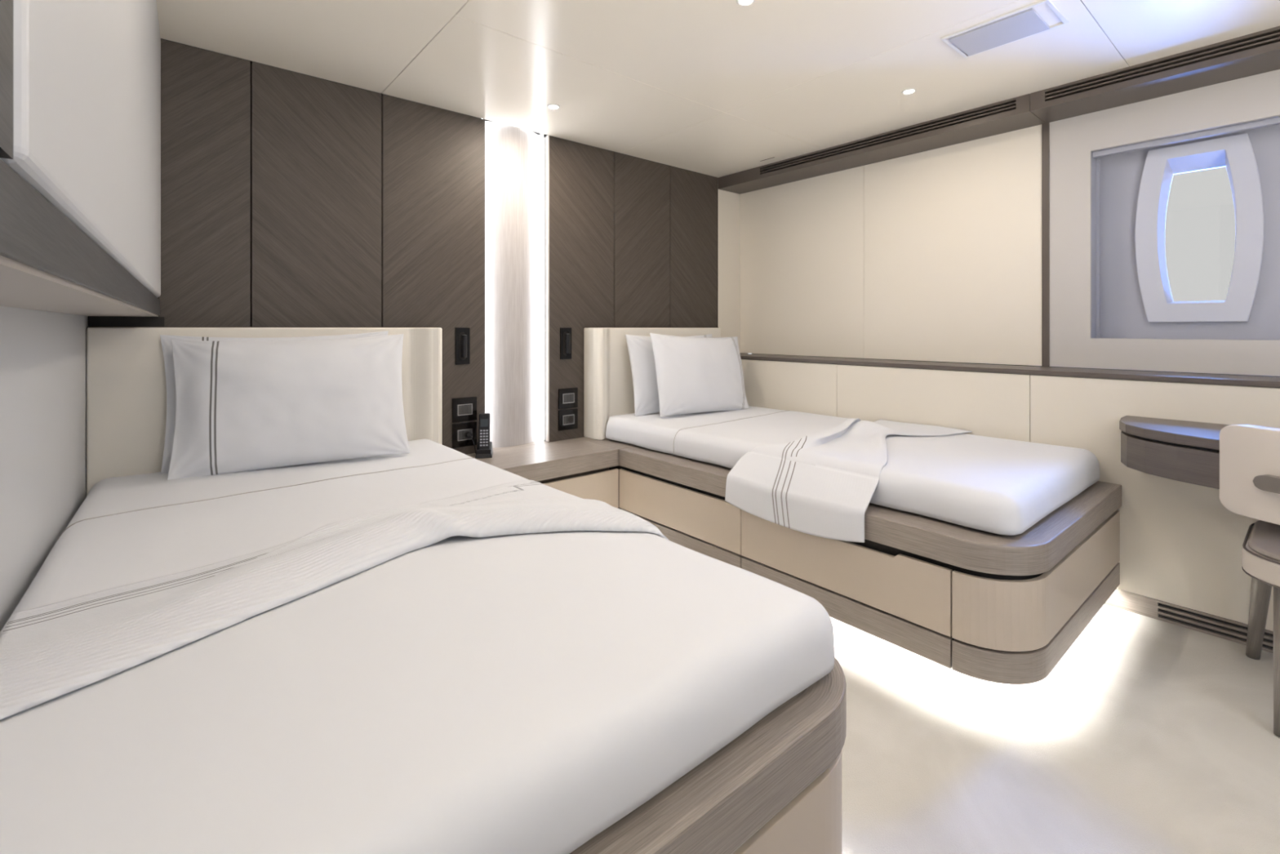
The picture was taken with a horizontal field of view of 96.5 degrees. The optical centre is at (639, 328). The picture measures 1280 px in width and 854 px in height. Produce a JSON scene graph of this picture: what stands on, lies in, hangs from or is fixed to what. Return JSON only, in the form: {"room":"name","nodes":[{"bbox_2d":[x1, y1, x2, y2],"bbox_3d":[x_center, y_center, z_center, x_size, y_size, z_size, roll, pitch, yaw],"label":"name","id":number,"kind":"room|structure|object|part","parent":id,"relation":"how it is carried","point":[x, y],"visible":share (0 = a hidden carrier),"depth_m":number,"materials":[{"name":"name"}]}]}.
{"room":"yacht cabin bedroom","nodes":[
{"label":"yacht cabin bedroom","id":0,"kind":"room"},
{"bbox_2d":[0,306,88,631],"bbox_3d":[-0.608,0.032,0.252,0.100,2.136,4.174,0,0,-38],"label":"wall","id":1,"kind":"structure","parent":0,"point":[43,353],"depth_m":1.28,"materials":[{"name":"beige paint"}]},
{"bbox_2d":[0,0,164,326],"bbox_3d":[-0.988,-0.519,0.977,0.197,1.027,2.575,0,0,-38],"label":"upper cabinet","id":2,"kind":"object","parent":1,"relation":"attached to","point":[80,80],"visible":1,"depth_m":0.60,"materials":[{"name":"white wood"}]},
{"bbox_2d":[157,39,740,454],"bbox_3d":[-0.706,-0.008,3.019,4.000,2.216,0.203,0,0,-40],"label":"wall","id":3,"kind":"structure","parent":0,"point":[289,198],"depth_m":2.69,"materials":[{"name":"brown wood"}]},
{"bbox_3d":[-1.764,-0.118,2.078,0.565,1.836,0.115,0,0,-40],"label":"wood panel","id":4,"kind":"part","parent":3,"relation":"part of","materials":[{"name":"brown wood"}]},
{"bbox_3d":[-1.361,-0.118,2.416,0.478,1.836,0.115,0,0,-40],"label":"wood panel","id":5,"kind":"part","parent":3,"relation":"part of","materials":[{"name":"brown wood"}]},
{"bbox_3d":[-0.991,-0.118,2.727,0.482,1.836,0.115,0,0,-40],"label":"wood panel","id":6,"kind":"part","parent":3,"relation":"part of","materials":[{"name":"brown wood"}]},
{"bbox_2d":[455,327,470,364],"bbox_3d":[-0.849,0.086,2.749,0.070,0.176,0.032,0,0,-40],"label":"light","id":7,"kind":"object","parent":3,"relation":"attached to","point":[463,334],"visible":1,"depth_m":2.75,"materials":[{"name":"black metal"}]},
{"bbox_2d":[452,396,476,422],"bbox_3d":[-0.847,0.394,2.763,0.122,0.115,0.012,0,0,-40],"label":"light switch","id":8,"kind":"object","parent":3,"relation":"attached to","point":[464,409],"visible":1,"depth_m":2.76,"materials":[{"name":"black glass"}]},
{"bbox_2d":[452,421,476,448],"bbox_3d":[-0.847,0.515,2.763,0.122,0.114,0.012,0,0,-40],"label":"power socket","id":9,"kind":"object","parent":3,"relation":"attached to","point":[459,431],"visible":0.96,"depth_m":2.76,"materials":[{"name":"black plastic"}]},
{"bbox_2d":[463,429,471,439],"bbox_3d":[-0.836,0.515,2.769,0.042,0.045,0.002,0,0,-40],"label":"socket","id":10,"kind":"object","parent":9,"relation":"attached to","point":[465,431],"depth_m":2.76,"materials":[{"name":"black plastic"}]},
{"bbox_2d":[465,431,475,453],"bbox_3d":[-0.816,0.555,2.757,0.056,0.108,0.034,0,0,2],"label":"phone cord","id":11,"kind":"object","parent":9,"relation":"attached to","point":[468,434],"visible":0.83,"depth_m":2.75,"materials":[{"name":"black plastic"}]},
{"bbox_3d":[-0.800,0.561,2.751,0.037,0.097,0.025,0,0,-40],"label":"cord","id":12,"kind":"part","parent":11,"relation":"part of","materials":[{"name":"black plastic"}]},
{"bbox_2d":[560,328,571,359],"bbox_3d":[-0.399,0.084,3.127,0.070,0.172,0.032,0,0,-40],"label":"light","id":13,"kind":"object","parent":3,"relation":"attached to","point":[565,333],"visible":1,"depth_m":3.12,"materials":[{"name":"black metal"}]},
{"bbox_2d":[558,408,577,431],"bbox_3d":[-0.395,0.503,3.143,0.122,0.110,0.012,0,0,-40],"label":"power socket","id":14,"kind":"object","parent":3,"relation":"attached to","point":[567,419],"visible":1,"depth_m":3.14,"materials":[{"name":"black plastic"}]},
{"bbox_2d":[567,414,573,423],"bbox_3d":[-0.383,0.503,3.149,0.042,0.045,0.002,0,0,-40],"label":"socket","id":15,"kind":"object","parent":14,"relation":"attached to","point":[570,417],"depth_m":3.15,"materials":[{"name":"black plastic"}]},
{"bbox_2d":[558,387,577,408],"bbox_3d":[-0.395,0.386,3.143,0.122,0.109,0.012,0,0,-40],"label":"light switch","id":16,"kind":"object","parent":3,"relation":"attached to","point":[567,397],"visible":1,"depth_m":3.14,"materials":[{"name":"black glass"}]},
{"bbox_3d":[-0.359,-0.118,3.257,0.445,1.836,0.115,0,0,-40],"label":"wood panel","id":17,"kind":"part","parent":3,"relation":"part of","materials":[{"name":"brown wood"}]},
{"bbox_3d":[-0.015,-0.118,3.545,0.445,1.836,0.115,0,0,-40],"label":"wood panel","id":18,"kind":"part","parent":3,"relation":"part of","materials":[{"name":"brown wood"}]},
{"bbox_3d":[0.330,-0.118,3.835,0.447,1.836,0.115,0,0,-40],"label":"wood panel","id":19,"kind":"part","parent":3,"relation":"part of","materials":[{"name":"brown wood"}]},
{"bbox_3d":[0.620,-0.118,4.078,0.307,1.836,0.115,0,0,-40],"label":"panel","id":20,"kind":"part","parent":3,"relation":"part of","materials":[{"name":"beige leather"}]},
{"bbox_2d":[156,0,1279,177],"bbox_3d":[0.658,-1.076,1.393,4.000,0.080,4.288,0,0,-40],"label":"ceiling","id":21,"kind":"structure","parent":0,"point":[715,88],"depth_m":2.14,"materials":[{"name":"white paint"}]},
{"bbox_3d":[-0.319,-1.051,0.495,1.345,0.030,4.166,0,0,-40],"label":"panel","id":22,"kind":"part","parent":21,"relation":"part of","materials":[{"name":"white paint"}]},
{"bbox_3d":[-0.367,-1.051,2.636,1.331,0.030,0.823,0,0,-40],"label":"panel","id":23,"kind":"part","parent":21,"relation":"part of","materials":[{"name":"white paint"}]},
{"bbox_2d":[546,103,559,109],"bbox_3d":[-0.404,-1.034,2.670,0.060,0.004,0.060,0,0,-40],"label":"recessed light","id":24,"kind":"object","parent":21,"relation":"in","point":[552,106],"visible":1,"depth_m":2.67,"materials":[{"name":"white"}]},
{"bbox_3d":[0.496,-1.051,3.361,0.918,0.030,0.823,0,0,-40],"label":"panel","id":25,"kind":"part","parent":21,"relation":"part of","materials":[{"name":"white paint"}]},
{"bbox_3d":[0.334,-1.051,1.801,1.331,0.030,1.353,0,0,-40],"label":"panel","id":26,"kind":"part","parent":21,"relation":"part of","materials":[{"name":"white paint"}]},
{"bbox_2d":[736,0,755,6],"bbox_3d":[0.334,-1.034,1.804,0.060,0.004,0.060,0,0,-40],"label":"recessed light","id":27,"kind":"object","parent":21,"relation":"in","point":[742,2],"visible":1,"depth_m":1.81,"materials":[{"name":"white"}]},
{"bbox_2d":[901,88,916,94],"bbox_3d":[1.176,-1.034,2.498,0.060,0.004,0.060,0,0,-40],"label":"recessed light","id":28,"kind":"object","parent":21,"relation":"in","point":[911,91],"visible":1,"depth_m":2.50,"materials":[{"name":"white"}]},
{"bbox_3d":[1.197,-1.051,2.526,0.918,0.030,1.353,0,0,-40],"label":"panel","id":29,"kind":"part","parent":21,"relation":"part of","materials":[{"name":"white paint"}]},
{"bbox_2d":[941,0,1068,57],"bbox_3d":[1.261,-1.032,1.985,0.220,0.009,0.328,0,0,-40],"label":"ceiling vent","id":30,"kind":"object","parent":21,"relation":"in","point":[1024,22],"visible":1,"depth_m":1.98,"materials":[{"name":"white"}]},
{"bbox_3d":[1.255,-1.031,2.001,0.186,0.008,0.256,0,0,-40],"label":"deflector panel","id":31,"kind":"part","parent":30,"relation":"part of","materials":[{"name":"grey"}]},
{"bbox_3d":[2.271,-1.051,1.245,0.918,0.030,1.986,0,0,-40],"label":"panel","id":32,"kind":"part","parent":21,"relation":"part of","materials":[{"name":"white paint"}]},
{"bbox_2d":[740,69,1279,631],"bbox_3d":[2.013,-0.008,2.517,0.545,2.216,4.268,0,0,-40],"label":"wall","id":33,"kind":"structure","parent":0,"point":[934,255],"depth_m":2.65,"materials":[{"name":"beige paint"}]},
{"bbox_3d":[0.802,0.615,3.547,0.015,0.824,0.932,0,0,-40],"label":"panel","id":34,"kind":"part","parent":33,"relation":"part of","materials":[{"name":"beige leather"}]},
{"bbox_3d":[1.023,-0.391,3.728,0.020,1.138,0.938,0,0,-40],"label":"panel","id":35,"kind":"part","parent":33,"relation":"part of","materials":[{"name":"beige leather"}]},
{"bbox_3d":[1.400,0.615,2.835,0.015,0.824,0.922,0,0,-40],"label":"panel","id":36,"kind":"part","parent":33,"relation":"part of","materials":[{"name":"beige leather"}]},
{"bbox_3d":[1.611,-0.391,3.028,0.020,1.138,0.886,0,0,-40],"label":"panel","id":37,"kind":"part","parent":33,"relation":"part of","materials":[{"name":"beige leather"}]},
{"bbox_2d":[718,26,1279,194],"bbox_3d":[2.003,-0.997,2.443,0.330,0.079,4.168,0,0,-40],"label":"trim","id":38,"kind":"structure","parent":33,"relation":"attached to","point":[1259,52],"depth_m":2.52,"materials":[{"name":"black"}]},
{"bbox_2d":[739,353,1279,387],"bbox_3d":[1.943,0.191,2.393,0.287,0.021,4.168,0,0,-40],"label":"trim","id":39,"kind":"structure","parent":33,"relation":"attached to","point":[1180,377],"depth_m":2.44,"materials":[{"name":"brown wood"}]},
{"bbox_2d":[1041,122,1049,366],"bbox_3d":[1.903,-0.389,2.675,0.026,1.138,0.028,0,0,-40],"label":"trim","id":40,"kind":"structure","parent":33,"relation":"attached to","point":[1045,126],"depth_m":2.66,"materials":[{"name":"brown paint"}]},
{"bbox_3d":[2.439,0.615,1.596,0.015,0.824,2.308,0,0,-40],"label":"panel","id":41,"kind":"part","parent":33,"relation":"part of","materials":[{"name":"beige leather"}]},
{"bbox_2d":[1119,415,1231,488],"bbox_3d":[2.204,0.416,1.516,0.446,0.152,1.489,0,0,-40],"label":"desk","id":42,"kind":"object","parent":33,"relation":"attached to","point":[1181,451],"visible":0.62,"depth_m":1.88,"materials":[{"name":"brown wood"}]},
{"bbox_2d":[1104,588,1273,653],"bbox_3d":[2.511,1.063,1.520,0.033,0.073,2.100,0,0,-40],"label":"baseboard","id":43,"kind":"structure","parent":33,"relation":"attached to","point":[1200,621],"depth_m":2.10,"materials":[{"name":"black"}]},
{"bbox_2d":[1134,133,1264,322],"bbox_3d":[2.335,-0.397,2.394,0.109,0.742,0.382,0,0,-40],"label":"window","id":44,"kind":"structure","parent":33,"relation":"in","point":[1199,233],"depth_m":2.41,"materials":[{"name":"grey"}]},
{"bbox_3d":[2.376,-0.393,2.428,0.001,0.555,0.216,0,0,-40],"label":"glass","id":45,"kind":"part","parent":44,"relation":"part of","materials":[{"name":"white glass"}]},
{"bbox_2d":[829,604,1279,853],"bbox_3d":[0.623,1.125,1.436,4.000,0.050,4.400,0,0,-40],"label":"floor","id":46,"kind":"structure","parent":0,"point":[1148,735],"depth_m":1.48,"materials":[{"name":"fabric"}]},
{"bbox_2d":[466,438,618,507],"bbox_3d":[-0.528,0.856,2.792,0.789,0.486,0.377,0,0,-40],"label":"nightstand","id":47,"kind":"object","parent":46,"relation":"on","point":[577,467],"visible":0.26,"depth_m":2.78,"materials":[{"name":"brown wood"}]},
{"bbox_2d":[475,413,493,458],"bbox_3d":[-0.747,0.512,2.739,0.079,0.202,0.099,0,0,-12],"label":"cordless phone","id":48,"kind":"object","parent":47,"relation":"on","point":[484,446],"visible":0.98,"depth_m":2.73,"materials":[{"name":"black plastic"}]},
{"bbox_3d":[-0.415,0.815,2.658,0.789,0.196,0.016,0,0,-40],"label":"drawer","id":49,"kind":"part","parent":47,"relation":"part of","materials":[{"name":"beige paint"}]},
{"bbox_2d":[569,656,846,853],"bbox_3d":[-0.705,0.856,1.475,1.185,0.486,2.166,0,0,-40],"label":"bed base","id":50,"kind":"object","parent":46,"relation":"on","point":[775,788],"visible":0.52,"depth_m":0.82,"materials":[{"name":"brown wood"}]},
{"bbox_2d":[86,326,442,496],"bbox_3d":[-1.365,0.303,2.240,1.161,0.618,0.146,0,0,-40],"label":"headboard","id":51,"kind":"object","parent":50,"relation":"on","point":[126,384],"visible":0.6,"depth_m":1.96,"materials":[{"name":"beige leather"}]},
{"bbox_2d":[0,439,834,853],"bbox_3d":[-0.736,0.546,1.426,1.194,0.132,2.051,0,0,-40],"label":"mattress","id":52,"kind":"object","parent":50,"relation":"on","point":[525,693],"visible":0.84,"depth_m":0.79,"materials":[{"name":"white fabric"}]},
{"bbox_2d":[160,330,388,473],"bbox_3d":[-1.325,0.250,2.142,0.737,0.478,0.105,0,0,-34],"label":"pillow","id":53,"kind":"object","parent":52,"relation":"on","point":[166,340],"visible":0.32,"depth_m":1.97,"materials":[{"name":"white fabric"}]},
{"bbox_2d":[167,333,409,479],"bbox_3d":[-1.229,0.258,2.054,0.737,0.472,0.185,0,0,-30],"label":"pillow","id":54,"kind":"object","parent":52,"relation":"on","point":[242,406],"visible":0.98,"depth_m":1.98,"materials":[{"name":"white fabric"}]},
{"bbox_2d":[0,480,669,719],"bbox_3d":[-0.539,0.588,1.237,1.145,0.335,0.614,0,0,-40],"label":"throw blanket","id":55,"kind":"object","parent":52,"relation":"on","point":[48,652],"visible":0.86,"depth_m":1.02,"materials":[{"name":"white fabric"}]},
{"bbox_3d":[-0.022,0.815,0.672,0.167,0.196,1.193,0,0,41],"label":"corner panel","id":56,"kind":"part","parent":50,"relation":"part of","materials":[{"name":"beige paint"}]},
{"bbox_2d":[577,436,1121,684],"bbox_3d":[0.769,0.856,2.712,1.105,0.486,2.166,0,0,-40],"label":"bed base","id":57,"kind":"object","parent":46,"relation":"on","point":[983,605],"visible":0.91,"depth_m":1.84,"materials":[{"name":"grey wood"}]},
{"bbox_2d":[583,327,720,439],"bbox_3d":[0.135,0.303,3.498,1.061,0.618,0.146,0,0,-40],"label":"headboard","id":58,"kind":"object","parent":57,"relation":"on","point":[608,386],"visible":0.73,"depth_m":3.21,"materials":[{"name":"beige leather"}]},
{"bbox_3d":[0.155,0.815,2.608,0.016,0.196,0.794,0,0,-40],"label":"drawer","id":59,"kind":"part","parent":57,"relation":"part of","materials":[{"name":"beige paint"}]},
{"bbox_3d":[0.668,0.815,1.996,0.016,0.196,0.794,0,0,-40],"label":"drawer","id":60,"kind":"part","parent":57,"relation":"part of","materials":[{"name":"beige paint"}]},
{"bbox_2d":[605,405,1099,535],"bbox_3d":[0.806,0.546,2.728,1.018,0.131,2.027,0,0,-40],"label":"mattress","id":61,"kind":"object","parent":57,"relation":"on","point":[989,484],"visible":0.8,"depth_m":2.12,"materials":[{"name":"white fabric"}]},
{"bbox_2d":[625,333,712,416],"bbox_3d":[0.219,0.262,3.411,0.702,0.451,0.144,0,0,-37],"label":"pillow","id":62,"kind":"object","parent":61,"relation":"on","point":[642,357],"visible":0.43,"depth_m":3.22,"materials":[{"name":"white fabric"}]},
{"bbox_2d":[649,333,749,416],"bbox_3d":[0.365,0.262,3.313,0.712,0.471,0.184,0,0,-35],"label":"pillow","id":63,"kind":"object","parent":61,"relation":"on","point":[695,375],"visible":0.98,"depth_m":3.21,"materials":[{"name":"white fabric"}]},
{"bbox_2d":[724,417,972,542],"bbox_3d":[0.966,0.574,2.451,1.122,0.315,0.595,0,0,-40],"label":"throw blanket","id":64,"kind":"object","parent":61,"relation":"on","point":[830,499],"visible":1,"depth_m":2.15,"materials":[{"name":"white fabric"}]},
{"bbox_3d":[1.439,0.815,1.900,1.114,0.196,0.165,0,0,-31],"label":"corner panel","id":65,"kind":"part","parent":57,"relation":"part of","materials":[{"name":"beige paint"}]},
{"bbox_2d":[1219,424,1279,736],"bbox_3d":[1.984,0.684,1.511,0.649,0.838,0.603,0,0,-40],"label":"chair","id":66,"kind":"object","parent":46,"relation":"on","point":[1250,455],"visible":1,"depth_m":1.56,"materials":[{"name":"beige leather"}]},
{"bbox_3d":[1.803,0.388,1.359,0.128,0.245,0.603,0,0,-40],"label":"backrest","id":67,"kind":"part","parent":66,"relation":"part of","materials":[{"name":"beige leather"}]},
{"bbox_3d":[2.025,0.896,1.860,0.051,0.414,0.146,0,0,36],"label":"leg","id":68,"kind":"part","parent":66,"relation":"part of","materials":[{"name":"brown wood"}]},
{"bbox_3d":[2.022,0.666,1.549,0.510,0.067,0.523,0,0,-40],"label":"seat","id":69,"kind":"part","parent":66,"relation":"part of","materials":[{"name":"beige leather"}]},
{"bbox_2d":[1248,520,1279,561],"bbox_3d":[2.022,0.624,1.549,0.486,0.018,0.499,0,0,-40],"label":"cushion","id":70,"kind":"object","parent":66,"relation":"on","point":[1264,537],"depth_m":1.65,"materials":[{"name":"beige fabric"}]},
{"bbox_3d":[1.761,0.404,1.324,0.066,0.040,0.467,0,0,-40],"label":"rail","id":71,"kind":"part","parent":66,"relation":"part of","materials":[{"name":"brown wood"}]},
{"bbox_3d":[1.768,0.896,1.562,0.124,0.412,0.052,0,0,-40],"label":"leg","id":72,"kind":"part","parent":66,"relation":"part of","materials":[{"name":"brown wood"}]}
]}

